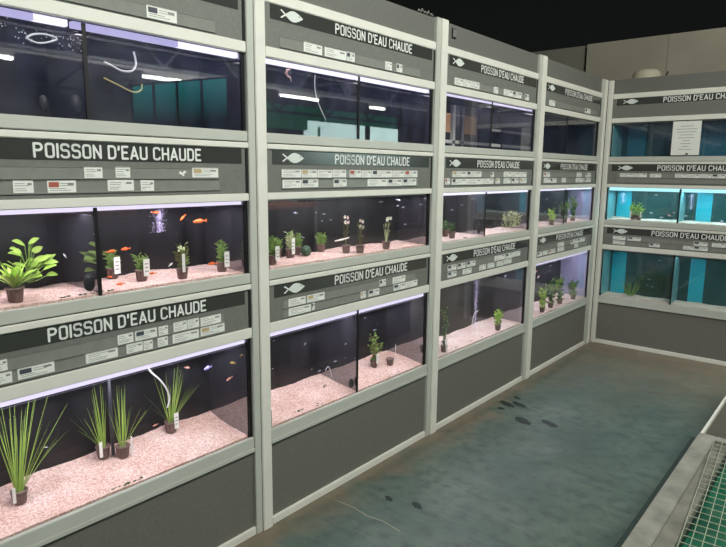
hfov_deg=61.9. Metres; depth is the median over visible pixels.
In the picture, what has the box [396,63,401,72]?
price card
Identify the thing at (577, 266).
aquarium
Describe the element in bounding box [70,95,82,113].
disc
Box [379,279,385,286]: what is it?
price card
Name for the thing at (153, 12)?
price card
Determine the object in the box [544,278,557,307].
potted plant
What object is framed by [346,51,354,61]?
price card
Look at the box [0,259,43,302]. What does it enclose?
potted plant
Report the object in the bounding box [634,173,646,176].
price card
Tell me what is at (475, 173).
price card
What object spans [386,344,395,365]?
plant pot
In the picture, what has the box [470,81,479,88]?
price card
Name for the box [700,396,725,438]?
basin
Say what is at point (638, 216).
potted plant
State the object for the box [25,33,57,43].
ring
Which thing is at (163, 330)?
price card
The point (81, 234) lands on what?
aquarium
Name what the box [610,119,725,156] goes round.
aquarium
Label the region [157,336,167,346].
price card
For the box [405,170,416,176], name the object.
price card
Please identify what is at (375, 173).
price card
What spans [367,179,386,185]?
price card
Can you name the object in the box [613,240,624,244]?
price card
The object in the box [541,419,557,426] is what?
wet patch
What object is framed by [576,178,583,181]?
price card
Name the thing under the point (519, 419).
wet patch
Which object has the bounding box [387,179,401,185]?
price card
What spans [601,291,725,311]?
gravel bed
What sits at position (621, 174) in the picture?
price card
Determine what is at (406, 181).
price card
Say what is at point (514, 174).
price card
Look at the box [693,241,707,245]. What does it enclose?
price card
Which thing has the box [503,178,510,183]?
price card
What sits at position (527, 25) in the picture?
ceiling
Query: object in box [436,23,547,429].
rack
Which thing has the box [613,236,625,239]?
price card
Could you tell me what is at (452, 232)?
potted plant
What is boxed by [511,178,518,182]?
price card
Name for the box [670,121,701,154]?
paper notice
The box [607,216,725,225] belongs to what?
gravel bed
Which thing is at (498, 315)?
potted plant
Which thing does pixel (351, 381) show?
disc
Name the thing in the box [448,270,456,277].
price card
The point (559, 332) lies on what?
rack
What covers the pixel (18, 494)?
grass plant
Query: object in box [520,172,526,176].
price card
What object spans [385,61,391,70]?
price card
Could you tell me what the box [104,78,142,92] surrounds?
hose
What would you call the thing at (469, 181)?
price card
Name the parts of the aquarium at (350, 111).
panel, glass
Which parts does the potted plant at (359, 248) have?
pot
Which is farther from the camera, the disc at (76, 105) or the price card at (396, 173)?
the price card at (396, 173)
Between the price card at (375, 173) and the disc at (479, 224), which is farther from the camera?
the disc at (479, 224)
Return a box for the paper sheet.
[445,113,450,131]
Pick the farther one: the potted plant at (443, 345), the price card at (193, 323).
the potted plant at (443, 345)
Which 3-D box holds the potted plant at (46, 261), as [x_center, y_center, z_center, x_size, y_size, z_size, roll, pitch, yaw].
[-1.121,-0.043,2.046,0.110,0.153,0.176,8,12,39]
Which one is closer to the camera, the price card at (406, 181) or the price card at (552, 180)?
the price card at (406, 181)
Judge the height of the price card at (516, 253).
0.036 m
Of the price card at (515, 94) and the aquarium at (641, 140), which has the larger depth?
the aquarium at (641, 140)
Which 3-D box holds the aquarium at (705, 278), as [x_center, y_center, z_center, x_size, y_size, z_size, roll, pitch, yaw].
[2.797,0.048,5.424,1.231,0.455,0.238,8,12,39]
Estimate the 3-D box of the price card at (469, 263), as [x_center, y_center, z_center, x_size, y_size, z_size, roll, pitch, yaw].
[0.697,-0.064,3.907,0.001,0.036,0.112,8,12,39]
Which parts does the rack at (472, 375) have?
socket plate, rail, panel, rail, ticket rail, ticket rail, rail, sign panel, rail, ticket rail, ticket rail, rail, sign panel, rail, ticket rail, sign panel, rail, fascia panel, rail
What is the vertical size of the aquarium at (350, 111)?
0.309 m
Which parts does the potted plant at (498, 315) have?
pot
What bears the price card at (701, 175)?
in the rack at (695, 334)
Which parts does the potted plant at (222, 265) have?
pot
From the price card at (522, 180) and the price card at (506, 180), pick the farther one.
the price card at (522, 180)
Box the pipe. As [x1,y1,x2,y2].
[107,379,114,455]
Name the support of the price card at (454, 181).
in the rack at (472, 375)
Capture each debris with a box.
[60,289,113,297]
[111,476,142,489]
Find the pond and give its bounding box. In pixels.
[615,433,725,546]
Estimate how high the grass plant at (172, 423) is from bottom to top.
0.297 m
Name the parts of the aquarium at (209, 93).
panel, glass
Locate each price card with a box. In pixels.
[0,359,7,370]
[0,371,12,384]
[13,181,33,192]
[17,361,54,379]
[47,181,75,192]
[84,167,102,177]
[85,347,117,363]
[107,180,133,190]
[115,167,129,177]
[117,333,133,344]
[126,341,142,353]
[135,327,156,340]
[140,180,153,190]
[143,339,152,349]
[146,5,176,23]
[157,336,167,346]
[158,325,167,335]
[172,329,198,343]
[173,320,186,331]
[187,318,198,328]
[192,168,217,176]
[200,313,220,326]
[200,323,224,335]
[281,169,300,176]
[282,179,300,187]
[288,296,305,306]
[289,304,310,315]
[301,169,316,176]
[301,179,317,186]
[304,41,321,54]
[307,292,324,302]
[317,169,331,177]
[325,47,345,60]
[332,169,345,176]
[333,179,346,186]
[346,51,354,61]
[349,170,360,176]
[361,291,365,297]
[362,170,370,176]
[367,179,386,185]
[369,288,378,296]
[372,170,391,176]
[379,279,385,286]
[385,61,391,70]
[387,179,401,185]
[392,170,403,176]
[393,275,404,283]
[394,282,404,290]
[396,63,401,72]
[403,178,415,184]
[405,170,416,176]
[406,280,416,287]
[445,178,449,184]
[447,264,456,270]
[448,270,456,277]
[451,178,466,184]
[452,171,466,176]
[454,77,463,85]
[457,262,464,268]
[463,79,470,87]
[463,268,471,274]
[466,179,481,183]
[467,171,481,176]
[467,260,475,266]
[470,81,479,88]
[479,264,485,270]
[481,178,493,183]
[487,262,494,268]
[494,254,504,260]
[503,89,512,96]
[503,172,511,176]
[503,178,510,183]
[504,258,511,263]
[505,253,512,258]
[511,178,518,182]
[512,91,521,98]
[512,172,519,176]
[512,251,519,256]
[519,178,526,182]
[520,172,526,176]
[543,178,549,182]
[549,100,554,105]
[550,178,556,182]
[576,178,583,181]
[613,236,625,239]
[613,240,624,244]
[620,173,633,176]
[628,237,640,240]
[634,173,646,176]
[649,243,659,247]
[650,173,660,177]
[675,174,686,177]
[683,245,692,249]
[687,174,699,177]
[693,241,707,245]
[694,246,707,250]
[700,174,711,177]
[712,174,725,177]
[712,243,725,247]
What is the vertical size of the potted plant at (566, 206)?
0.179 m
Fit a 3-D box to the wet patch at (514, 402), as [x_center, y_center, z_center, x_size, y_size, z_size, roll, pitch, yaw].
[1.100,0.919,4.229,0.058,0.001,0.160,-4,11,-27]
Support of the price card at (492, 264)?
in the rack at (472, 375)
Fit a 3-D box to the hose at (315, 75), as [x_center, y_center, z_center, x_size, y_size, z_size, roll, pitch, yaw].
[-0.195,-0.801,2.764,0.004,0.193,0.077,8,12,39]
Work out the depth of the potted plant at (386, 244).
3.26 m
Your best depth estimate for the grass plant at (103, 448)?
2.31 m
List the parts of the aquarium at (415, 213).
glass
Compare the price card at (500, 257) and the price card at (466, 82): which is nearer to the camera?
the price card at (466, 82)
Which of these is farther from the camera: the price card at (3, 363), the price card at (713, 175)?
the price card at (713, 175)
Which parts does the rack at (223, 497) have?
ticket rail, ticket rail, ticket rail, ticket rail, sign panel, rail, rail, sign panel, rail, rail, rail, rail, ticket rail, panel, sign panel, rail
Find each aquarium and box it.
[0,7,245,130]
[0,201,248,295]
[0,338,251,540]
[265,58,432,143]
[268,194,429,256]
[270,293,426,427]
[439,267,526,335]
[442,190,530,235]
[445,93,534,151]
[534,250,589,318]
[539,187,593,223]
[543,112,598,155]
[599,249,725,305]
[605,187,725,222]
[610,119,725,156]
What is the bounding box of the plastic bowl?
[631,69,660,78]
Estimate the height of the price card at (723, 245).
0.036 m
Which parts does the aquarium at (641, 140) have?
glass, panel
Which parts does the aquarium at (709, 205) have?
glass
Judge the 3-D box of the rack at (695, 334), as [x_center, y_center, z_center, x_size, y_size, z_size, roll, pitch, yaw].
[2.858,-0.492,5.381,1.356,2.436,0.425,8,12,39]
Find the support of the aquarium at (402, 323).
in the rack at (316, 452)
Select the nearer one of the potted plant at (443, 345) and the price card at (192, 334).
the price card at (192, 334)
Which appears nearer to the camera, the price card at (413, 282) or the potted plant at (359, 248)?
the potted plant at (359, 248)
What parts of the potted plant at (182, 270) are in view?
pot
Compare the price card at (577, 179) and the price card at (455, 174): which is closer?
the price card at (455, 174)
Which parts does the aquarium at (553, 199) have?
panel, glass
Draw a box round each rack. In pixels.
[0,0,272,546]
[264,0,448,523]
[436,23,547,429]
[530,59,608,375]
[590,71,725,365]
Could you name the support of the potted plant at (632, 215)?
on the gravel bed at (614, 217)
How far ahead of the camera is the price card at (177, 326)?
2.27 m
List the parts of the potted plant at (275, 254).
pot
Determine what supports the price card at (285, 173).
in the rack at (316, 452)
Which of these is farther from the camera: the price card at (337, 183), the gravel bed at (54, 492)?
the price card at (337, 183)
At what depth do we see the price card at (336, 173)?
2.85 m
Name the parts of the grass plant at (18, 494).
pot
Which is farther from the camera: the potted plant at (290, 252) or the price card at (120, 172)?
the potted plant at (290, 252)
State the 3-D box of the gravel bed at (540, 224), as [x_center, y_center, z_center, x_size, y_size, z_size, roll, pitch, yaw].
[1.618,-0.435,5.166,0.214,0.020,1.179,8,12,39]
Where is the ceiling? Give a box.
[386,0,725,51]
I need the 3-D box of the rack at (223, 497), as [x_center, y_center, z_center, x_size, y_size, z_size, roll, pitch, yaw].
[-0.985,0.009,2.190,0.425,2.436,1.328,8,12,39]
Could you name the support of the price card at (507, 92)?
in the rack at (472, 375)
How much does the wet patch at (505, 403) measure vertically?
0.001 m
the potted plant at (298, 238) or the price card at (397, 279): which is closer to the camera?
the potted plant at (298, 238)
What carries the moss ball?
on the gravel bed at (333, 253)
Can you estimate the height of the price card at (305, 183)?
0.036 m
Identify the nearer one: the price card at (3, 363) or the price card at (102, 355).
the price card at (3, 363)
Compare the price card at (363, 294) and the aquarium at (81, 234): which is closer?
the aquarium at (81, 234)
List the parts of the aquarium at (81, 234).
glass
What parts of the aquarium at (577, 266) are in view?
panel, glass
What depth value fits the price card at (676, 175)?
5.18 m
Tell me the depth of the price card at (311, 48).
2.63 m
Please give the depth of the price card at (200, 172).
2.28 m
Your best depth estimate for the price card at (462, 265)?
3.81 m
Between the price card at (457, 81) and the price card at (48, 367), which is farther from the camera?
the price card at (457, 81)
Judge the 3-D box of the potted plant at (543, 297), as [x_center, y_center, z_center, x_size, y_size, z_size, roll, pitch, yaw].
[1.479,0.213,5.008,0.068,0.212,0.092,8,12,39]
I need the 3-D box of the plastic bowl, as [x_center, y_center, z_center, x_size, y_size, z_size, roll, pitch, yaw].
[2.531,-1.774,5.399,0.264,0.089,0.264,8,12,39]
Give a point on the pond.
(660, 522)
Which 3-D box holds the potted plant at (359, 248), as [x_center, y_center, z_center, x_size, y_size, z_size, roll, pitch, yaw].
[-0.014,-0.192,3.102,0.047,0.178,0.063,8,12,39]
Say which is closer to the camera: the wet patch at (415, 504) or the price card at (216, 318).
the price card at (216, 318)
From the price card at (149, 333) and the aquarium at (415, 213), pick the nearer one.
the price card at (149, 333)
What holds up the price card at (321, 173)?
in the rack at (316, 452)
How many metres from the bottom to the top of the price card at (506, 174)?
0.036 m
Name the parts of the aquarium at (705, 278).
glass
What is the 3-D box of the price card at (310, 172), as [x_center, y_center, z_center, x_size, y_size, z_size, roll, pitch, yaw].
[-0.239,-0.446,2.699,0.001,0.036,0.098,8,12,39]
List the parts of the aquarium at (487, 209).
panel, glass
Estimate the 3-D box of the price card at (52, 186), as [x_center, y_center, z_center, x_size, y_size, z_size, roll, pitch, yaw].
[-0.936,-0.270,1.882,0.001,0.036,0.088,8,12,39]
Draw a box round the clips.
[417,8,433,16]
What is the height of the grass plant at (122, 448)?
0.294 m
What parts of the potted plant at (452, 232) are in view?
pot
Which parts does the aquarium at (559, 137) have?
glass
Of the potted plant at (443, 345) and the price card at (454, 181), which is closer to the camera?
the price card at (454, 181)
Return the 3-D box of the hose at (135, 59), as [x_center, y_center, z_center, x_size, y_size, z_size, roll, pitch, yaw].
[-0.824,-0.724,2.059,0.007,0.075,0.120,8,12,39]
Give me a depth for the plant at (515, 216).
4.40 m
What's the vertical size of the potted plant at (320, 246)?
0.103 m
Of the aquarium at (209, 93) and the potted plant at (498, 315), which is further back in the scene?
the potted plant at (498, 315)
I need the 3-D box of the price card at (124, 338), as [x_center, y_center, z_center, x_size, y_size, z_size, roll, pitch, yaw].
[-0.825,0.226,2.106,0.001,0.036,0.058,8,13,39]
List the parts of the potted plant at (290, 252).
pot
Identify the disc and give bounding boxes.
[38,95,48,111]
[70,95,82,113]
[349,378,353,387]
[477,223,480,233]
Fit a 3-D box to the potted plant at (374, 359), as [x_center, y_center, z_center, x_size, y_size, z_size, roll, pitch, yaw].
[0.067,0.438,3.497,0.077,0.212,0.103,8,12,39]
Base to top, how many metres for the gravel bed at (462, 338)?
0.022 m
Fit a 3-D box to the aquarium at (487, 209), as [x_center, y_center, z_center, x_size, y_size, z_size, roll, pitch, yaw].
[0.760,-0.408,4.126,0.238,0.308,1.222,8,12,39]
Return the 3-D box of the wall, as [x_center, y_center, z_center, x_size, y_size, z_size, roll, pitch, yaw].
[2.350,-0.870,6.284,4.150,2.872,0.150,8,12,39]
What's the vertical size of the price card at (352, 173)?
0.036 m
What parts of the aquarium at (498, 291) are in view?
panel, glass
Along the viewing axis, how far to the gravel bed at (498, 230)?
4.13 m
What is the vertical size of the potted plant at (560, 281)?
0.243 m
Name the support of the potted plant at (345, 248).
on the gravel bed at (333, 253)
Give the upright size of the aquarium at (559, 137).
0.309 m
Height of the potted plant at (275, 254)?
0.131 m
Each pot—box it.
[83,274,94,290]
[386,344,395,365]
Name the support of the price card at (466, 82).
in the rack at (472, 375)
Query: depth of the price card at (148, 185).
2.10 m
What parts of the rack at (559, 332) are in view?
rail, panel, rail, ticket rail, ticket rail, rail, sign panel, rail, ticket rail, rail, sign panel, rail, ticket rail, ticket rail, sign panel, rail, rail, fascia panel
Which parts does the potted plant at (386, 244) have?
pot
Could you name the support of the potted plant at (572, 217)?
on the gravel bed at (540, 224)
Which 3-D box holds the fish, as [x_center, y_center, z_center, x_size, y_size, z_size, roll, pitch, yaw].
[-0.650,-0.210,2.418,0.066,0.020,0.012,-7,12,-39]
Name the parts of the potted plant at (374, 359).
pot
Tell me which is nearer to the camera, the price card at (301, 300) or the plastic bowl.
the price card at (301, 300)
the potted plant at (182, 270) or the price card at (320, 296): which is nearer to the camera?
the potted plant at (182, 270)
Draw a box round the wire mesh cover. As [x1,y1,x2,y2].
[677,439,725,546]
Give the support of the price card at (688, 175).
in the rack at (695, 334)
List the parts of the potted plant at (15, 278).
pot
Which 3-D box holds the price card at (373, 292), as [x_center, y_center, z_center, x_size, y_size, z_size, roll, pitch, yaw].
[0.057,0.099,3.157,0.001,0.034,0.088,8,12,39]
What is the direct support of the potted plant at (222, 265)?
on the gravel bed at (52, 293)
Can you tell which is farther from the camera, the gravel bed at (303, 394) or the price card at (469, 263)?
the price card at (469, 263)
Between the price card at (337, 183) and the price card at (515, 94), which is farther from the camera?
the price card at (515, 94)
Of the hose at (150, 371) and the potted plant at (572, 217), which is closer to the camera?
the hose at (150, 371)
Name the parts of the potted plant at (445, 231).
pot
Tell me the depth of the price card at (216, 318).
2.38 m
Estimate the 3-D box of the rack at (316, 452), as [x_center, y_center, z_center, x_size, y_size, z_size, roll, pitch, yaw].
[-0.125,-0.155,3.208,0.425,2.436,1.345,8,12,39]
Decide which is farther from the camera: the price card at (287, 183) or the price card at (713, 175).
the price card at (713, 175)
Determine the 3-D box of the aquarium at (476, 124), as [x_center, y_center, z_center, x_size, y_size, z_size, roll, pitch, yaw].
[0.747,-0.977,4.046,0.288,0.309,1.222,8,12,39]
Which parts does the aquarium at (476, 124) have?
panel, glass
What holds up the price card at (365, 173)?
in the rack at (316, 452)
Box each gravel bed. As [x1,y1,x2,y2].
[0,264,243,310]
[0,411,247,540]
[269,240,424,269]
[271,350,421,427]
[438,317,520,358]
[442,227,525,242]
[533,293,583,318]
[538,218,588,227]
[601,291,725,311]
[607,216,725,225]
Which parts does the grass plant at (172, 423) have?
pot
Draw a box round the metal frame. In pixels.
[445,105,500,146]
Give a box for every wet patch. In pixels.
[412,502,421,508]
[500,400,513,407]
[513,401,528,408]
[515,416,530,424]
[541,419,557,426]
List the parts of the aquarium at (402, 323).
panel, glass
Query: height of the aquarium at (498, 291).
0.455 m
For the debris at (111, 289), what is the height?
0.006 m
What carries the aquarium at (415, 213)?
in the rack at (316, 452)
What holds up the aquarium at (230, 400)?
in the rack at (223, 497)
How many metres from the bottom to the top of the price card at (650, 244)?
0.034 m
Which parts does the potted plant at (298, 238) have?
pot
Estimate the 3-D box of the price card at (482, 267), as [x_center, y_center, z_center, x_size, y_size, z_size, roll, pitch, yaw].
[0.796,-0.042,4.031,0.001,0.034,0.088,8,13,39]
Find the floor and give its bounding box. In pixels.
[235,328,725,546]
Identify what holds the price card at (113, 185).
in the rack at (223, 497)
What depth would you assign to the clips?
3.25 m
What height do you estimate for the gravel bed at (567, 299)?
0.020 m
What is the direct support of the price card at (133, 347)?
in the rack at (223, 497)
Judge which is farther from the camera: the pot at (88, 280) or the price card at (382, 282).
the price card at (382, 282)
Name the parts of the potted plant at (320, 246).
pot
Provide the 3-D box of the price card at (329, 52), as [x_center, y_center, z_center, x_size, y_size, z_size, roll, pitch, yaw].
[-0.124,-0.994,2.740,0.001,0.041,0.144,8,12,39]
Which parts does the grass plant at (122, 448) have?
pot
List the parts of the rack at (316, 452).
sign panel, panel, sign panel, sign panel, rail, rail, ticket rail, ticket rail, ticket rail, ticket rail, rail, rail, rail, rail, rail, rail, ticket rail, fascia panel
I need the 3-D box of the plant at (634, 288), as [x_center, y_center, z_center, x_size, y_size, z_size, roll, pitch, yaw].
[2.472,0.129,5.604,0.196,0.156,0.037,8,12,39]
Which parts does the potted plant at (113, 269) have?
pot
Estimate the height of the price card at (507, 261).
0.034 m
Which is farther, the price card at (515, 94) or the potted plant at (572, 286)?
the potted plant at (572, 286)
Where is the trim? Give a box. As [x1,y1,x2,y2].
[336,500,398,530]
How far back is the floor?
3.34 m
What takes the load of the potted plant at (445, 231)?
on the gravel bed at (498, 230)
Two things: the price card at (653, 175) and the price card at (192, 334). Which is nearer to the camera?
the price card at (192, 334)
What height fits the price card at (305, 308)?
0.035 m
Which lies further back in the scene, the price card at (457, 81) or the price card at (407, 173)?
the price card at (457, 81)
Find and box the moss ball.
[301,245,310,255]
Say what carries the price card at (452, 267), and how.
in the rack at (472, 375)
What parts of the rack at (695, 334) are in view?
rail, panel, rail, rail, sign panel, rail, rail, sign panel, rail, ticket rail, ticket rail, sign panel, rail, rail, fascia panel, ticket rail, ticket rail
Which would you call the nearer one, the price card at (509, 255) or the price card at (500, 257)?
the price card at (500, 257)
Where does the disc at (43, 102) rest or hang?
in the aquarium at (209, 93)
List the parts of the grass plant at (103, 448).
pot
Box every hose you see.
[104,52,136,72]
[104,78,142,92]
[148,368,169,407]
[314,75,325,119]
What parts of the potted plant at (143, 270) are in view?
pot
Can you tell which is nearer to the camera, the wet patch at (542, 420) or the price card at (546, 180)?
the wet patch at (542, 420)
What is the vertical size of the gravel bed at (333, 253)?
0.024 m
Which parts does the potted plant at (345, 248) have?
pot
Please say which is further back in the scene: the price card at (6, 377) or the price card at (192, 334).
the price card at (192, 334)
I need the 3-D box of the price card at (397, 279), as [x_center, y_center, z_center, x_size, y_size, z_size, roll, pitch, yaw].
[0.197,0.032,3.316,0.001,0.036,0.116,8,13,39]
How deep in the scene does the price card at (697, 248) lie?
5.15 m
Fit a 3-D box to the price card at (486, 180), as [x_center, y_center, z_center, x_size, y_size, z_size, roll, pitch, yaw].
[0.813,-0.603,3.950,0.001,0.036,0.159,8,13,39]
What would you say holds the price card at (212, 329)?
in the rack at (223, 497)
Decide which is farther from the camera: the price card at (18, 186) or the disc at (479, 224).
the disc at (479, 224)
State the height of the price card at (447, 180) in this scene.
0.036 m
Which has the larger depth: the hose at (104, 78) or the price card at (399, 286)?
the price card at (399, 286)
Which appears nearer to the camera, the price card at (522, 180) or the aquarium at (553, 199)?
the price card at (522, 180)
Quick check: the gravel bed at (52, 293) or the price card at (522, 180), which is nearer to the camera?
the gravel bed at (52, 293)
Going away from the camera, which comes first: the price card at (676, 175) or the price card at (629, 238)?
the price card at (676, 175)
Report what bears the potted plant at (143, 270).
on the gravel bed at (52, 293)
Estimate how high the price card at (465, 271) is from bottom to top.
0.035 m
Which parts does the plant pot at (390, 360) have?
pot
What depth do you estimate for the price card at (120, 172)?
2.03 m
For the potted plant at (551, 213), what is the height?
0.140 m
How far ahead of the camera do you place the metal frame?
4.05 m
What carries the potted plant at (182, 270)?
on the gravel bed at (52, 293)
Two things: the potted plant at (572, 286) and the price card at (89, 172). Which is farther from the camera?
the potted plant at (572, 286)
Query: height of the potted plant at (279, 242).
0.097 m
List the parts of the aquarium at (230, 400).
panel, glass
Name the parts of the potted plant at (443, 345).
pot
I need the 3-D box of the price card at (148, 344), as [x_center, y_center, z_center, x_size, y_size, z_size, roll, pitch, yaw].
[-0.772,0.257,2.177,0.001,0.034,0.036,8,12,39]
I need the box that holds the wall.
[531,27,725,327]
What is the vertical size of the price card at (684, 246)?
0.034 m
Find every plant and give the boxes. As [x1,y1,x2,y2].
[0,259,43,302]
[0,399,67,505]
[2,237,57,282]
[71,388,110,459]
[102,249,120,278]
[108,389,144,458]
[130,252,149,281]
[151,361,196,433]
[173,242,189,278]
[214,240,229,271]
[268,236,279,264]
[271,237,282,256]
[284,230,294,257]
[291,233,302,254]
[315,232,326,251]
[342,215,350,252]
[356,219,364,253]
[368,332,383,367]
[382,217,391,248]
[440,307,449,352]
[442,220,448,236]
[448,222,455,238]
[493,309,503,330]
[501,209,521,226]
[538,287,546,311]
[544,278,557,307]
[548,208,555,224]
[555,277,564,303]
[563,202,569,222]
[566,280,578,298]
[568,196,578,220]
[621,281,639,295]
[629,202,637,218]
[634,202,645,219]
[634,268,671,296]
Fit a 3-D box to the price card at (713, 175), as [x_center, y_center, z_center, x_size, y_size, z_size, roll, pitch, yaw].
[2.937,-0.803,5.000,0.099,0.036,0.001,8,12,39]
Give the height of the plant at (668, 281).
0.261 m
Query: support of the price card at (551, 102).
in the rack at (559, 332)

